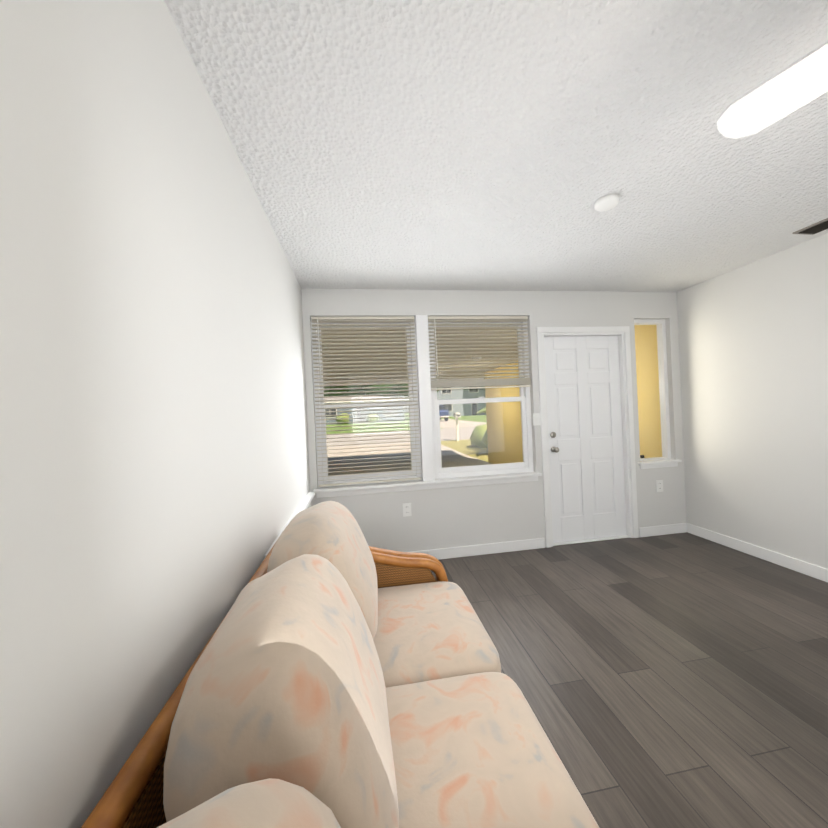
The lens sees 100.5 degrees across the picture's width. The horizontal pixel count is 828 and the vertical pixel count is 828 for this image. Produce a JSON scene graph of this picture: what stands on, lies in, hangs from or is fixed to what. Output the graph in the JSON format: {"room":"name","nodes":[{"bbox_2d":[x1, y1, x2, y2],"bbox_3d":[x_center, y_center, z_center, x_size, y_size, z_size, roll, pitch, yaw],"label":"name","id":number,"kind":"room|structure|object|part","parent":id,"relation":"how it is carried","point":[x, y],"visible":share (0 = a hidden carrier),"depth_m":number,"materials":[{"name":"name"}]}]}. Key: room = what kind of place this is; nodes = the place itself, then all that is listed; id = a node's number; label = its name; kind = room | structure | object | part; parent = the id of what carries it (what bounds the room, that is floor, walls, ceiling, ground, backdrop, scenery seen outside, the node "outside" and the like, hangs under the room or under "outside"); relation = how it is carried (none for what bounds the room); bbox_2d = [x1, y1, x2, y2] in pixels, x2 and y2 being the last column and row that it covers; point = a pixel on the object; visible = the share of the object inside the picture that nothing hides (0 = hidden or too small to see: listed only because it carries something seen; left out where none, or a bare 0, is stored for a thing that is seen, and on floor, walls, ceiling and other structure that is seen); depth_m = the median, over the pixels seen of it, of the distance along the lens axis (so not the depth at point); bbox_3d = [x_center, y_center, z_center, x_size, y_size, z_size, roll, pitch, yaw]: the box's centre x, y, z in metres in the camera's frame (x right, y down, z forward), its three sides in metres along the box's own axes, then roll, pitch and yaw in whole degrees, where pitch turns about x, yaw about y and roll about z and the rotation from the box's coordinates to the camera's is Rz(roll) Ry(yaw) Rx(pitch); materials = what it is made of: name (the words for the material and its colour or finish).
{"room":"living room","nodes":[
{"label":"living room","id":0,"kind":"room"},
{"bbox_2d":[0,0,310,827],"bbox_3d":[-0.548,0.132,0.046,0.150,2.440,5.864,-3,0,-9],"label":"wall","id":1,"kind":"structure","parent":0,"point":[154,468],"depth_m":0.67,"materials":[{"name":"white paint"}]},
{"bbox_2d":[264,492,314,558],"bbox_3d":[-0.751,0.656,2.213,0.050,0.025,1.314,-3,0,-9],"label":"window sill","id":2,"kind":"structure","parent":1,"relation":"attached to","point":[305,502],"depth_m":2.35,"materials":[{"name":"white"}]},
{"bbox_2d":[301,289,686,551],"bbox_3d":[0.896,0.063,3.306,3.983,2.440,0.150,-3,0,-9],"label":"wall","id":3,"kind":"structure","parent":0,"point":[439,518],"depth_m":3.21,"materials":[{"name":"white paint"}]},
{"bbox_2d":[403,503,411,516],"bbox_3d":[-0.061,0.857,3.077,0.075,0.115,0.008,-3,0,-9],"label":"outlet","id":4,"kind":"object","parent":3,"relation":"attached to","point":[406,509],"visible":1,"depth_m":3.07,"materials":[{"name":"white plastic"}]},
{"bbox_2d":[412,538,544,559],"bbox_3d":[0.205,1.268,3.112,2.092,0.095,0.014,-3,0,-9],"label":"baseboard","id":5,"kind":"structure","parent":3,"relation":"attached to","point":[509,546],"depth_m":3.17,"materials":[{"name":"white wood"}]},
{"bbox_2d":[311,315,661,497],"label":"double window","id":6,"kind":"structure","parent":3,"relation":"in","point":[431,470],"depth_m":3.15,"materials":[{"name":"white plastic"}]},
{"bbox_2d":[311,316,530,486],"bbox_3d":[0.128,-0.150,3.140,1.999,1.478,0.056,-3,0,-9],"label":"window blinds","id":7,"kind":"object","parent":6,"relation":"attached to","point":[498,382],"visible":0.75,"depth_m":3.11,"materials":[{"name":"beige plastic"}]},
{"bbox_3d":[0.166,0.639,3.124,2.079,0.075,0.105,-3,0,-9],"label":"sill","id":8,"kind":"part","parent":6,"relation":"part of","materials":[{"name":"white"}]},
{"bbox_2d":[427,316,530,390],"bbox_3d":[0.621,-0.575,3.216,0.965,0.672,0.056,-3,0,-9],"label":"window blind","id":9,"kind":"object","parent":6,"relation":"attached to","point":[499,382],"depth_m":3.22,"materials":[{"name":"beige plastic"}]},
{"bbox_2d":[533,413,540,425],"bbox_3d":[1.165,0.051,3.262,0.075,0.115,0.016,-3,0,-9],"label":"light switch","id":10,"kind":"object","parent":3,"relation":"attached to","point":[536,419],"visible":1,"depth_m":3.26,"materials":[{"name":"white plastic"}]},
{"bbox_2d":[544,336,626,542],"bbox_3d":[1.683,0.233,3.416,0.820,2.000,0.045,-3,0,-9],"label":"front door","id":11,"kind":"structure","parent":3,"relation":"in","point":[585,426],"depth_m":3.40,"materials":[{"name":"white paint"}]},
{"bbox_2d":[550,432,558,452],"bbox_3d":[1.357,0.272,3.307,0.060,0.198,0.072,-3,0,-9],"label":"door knob","id":12,"kind":"object","parent":11,"relation":"attached to","point":[553,448],"depth_m":3.33,"materials":[{"name":"silver metal"}]},
{"bbox_2d":[536,326,638,547],"bbox_3d":[1.681,0.200,3.415,0.980,2.095,0.166,-3,0,-9],"label":"door frame","id":13,"kind":"structure","parent":3,"relation":"attached to","point":[622,333],"depth_m":3.40,"materials":[{"name":"white wood"}]},
{"bbox_2d":[634,319,681,468],"bbox_3d":[2.418,-0.213,3.501,0.464,1.505,0.160,-3,0,-9],"label":"sidelight window","id":14,"kind":"structure","parent":3,"relation":"in","point":[665,460],"depth_m":3.54,"materials":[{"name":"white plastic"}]},
{"bbox_3d":[2.410,-0.235,3.546,0.324,1.380,0.002,-3,0,-9],"label":"glass","id":15,"kind":"part","parent":14,"relation":"part of","materials":[{"name":"yellow glass"}]},
{"bbox_2d":[656,480,662,491],"bbox_3d":[2.466,0.723,3.459,0.075,0.115,0.008,-3,0,-9],"label":"outlet","id":16,"kind":"object","parent":3,"relation":"attached to","point":[659,485],"visible":1,"depth_m":3.46,"materials":[{"name":"white plastic"}]},
{"bbox_2d":[639,523,686,536],"bbox_3d":[2.497,1.165,3.458,0.528,0.095,0.014,-3,0,-9],"label":"baseboard","id":17,"kind":"structure","parent":3,"relation":"attached to","point":[681,527],"depth_m":3.45,"materials":[{"name":"white wood"}]},
{"bbox_2d":[164,0,827,291],"bbox_3d":[1.277,-1.232,0.405,3.983,0.120,6.014,-3,0,-9],"label":"ceiling","id":18,"kind":"structure","parent":0,"point":[497,145],"depth_m":1.41,"materials":[{"name":"white paint"}]},
{"bbox_2d":[594,194,619,211],"bbox_3d":[1.052,-1.148,1.880,0.120,0.030,0.120,-3,0,-9],"label":"smoke detector","id":19,"kind":"object","parent":18,"relation":"attached to","point":[606,202],"visible":1,"depth_m":1.85,"materials":[{"name":"white plastic"}]},
{"bbox_2d":[717,41,827,138],"bbox_3d":[1.131,-0.827,0.427,1.196,0.675,1.239,-3,0,-9],"label":"ceiling light","id":20,"kind":"object","parent":18,"relation":"hanging from","point":[796,85],"visible":1,"depth_m":0.90,"materials":[{"name":"white plastic"}]},
{"bbox_2d":[792,218,827,234],"bbox_3d":[2.687,-1.229,2.158,0.170,0.016,0.400,-3,0,-9],"label":"ceiling vent","id":21,"kind":"object","parent":18,"relation":"in","point":[817,227],"visible":1,"depth_m":2.27,"materials":[{"name":"black"}]},
{"bbox_2d":[431,532,827,827],"bbox_3d":[1.391,1.326,0.408,3.983,0.120,6.014,-3,0,-9],"label":"floor","id":22,"kind":"structure","parent":0,"point":[678,680],"depth_m":1.71,"materials":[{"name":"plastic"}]},
{"bbox_2d":[81,501,598,827],"bbox_3d":[-0.064,0.855,0.832,0.905,0.953,2.213,-3,0,-9],"label":"sofa","id":23,"kind":"object","parent":22,"relation":"on","point":[340,673],"visible":1,"depth_m":0.73,"materials":[{"name":"fabric"}]},
{"bbox_2d":[677,233,827,568],"bbox_3d":[3.238,-0.038,0.618,0.150,2.440,5.864,-3,0,-9],"label":"wall","id":24,"kind":"structure","parent":0,"point":[753,345],"depth_m":2.81,"materials":[{"name":"white paint"}]},
{"bbox_2d":[687,523,827,581],"bbox_3d":[3.008,1.144,1.942,0.014,0.095,3.164,-3,0,-9],"label":"baseboard","id":25,"kind":"structure","parent":24,"relation":"attached to","point":[806,568],"depth_m":2.83,"materials":[{"name":"white wood"}]}
]}

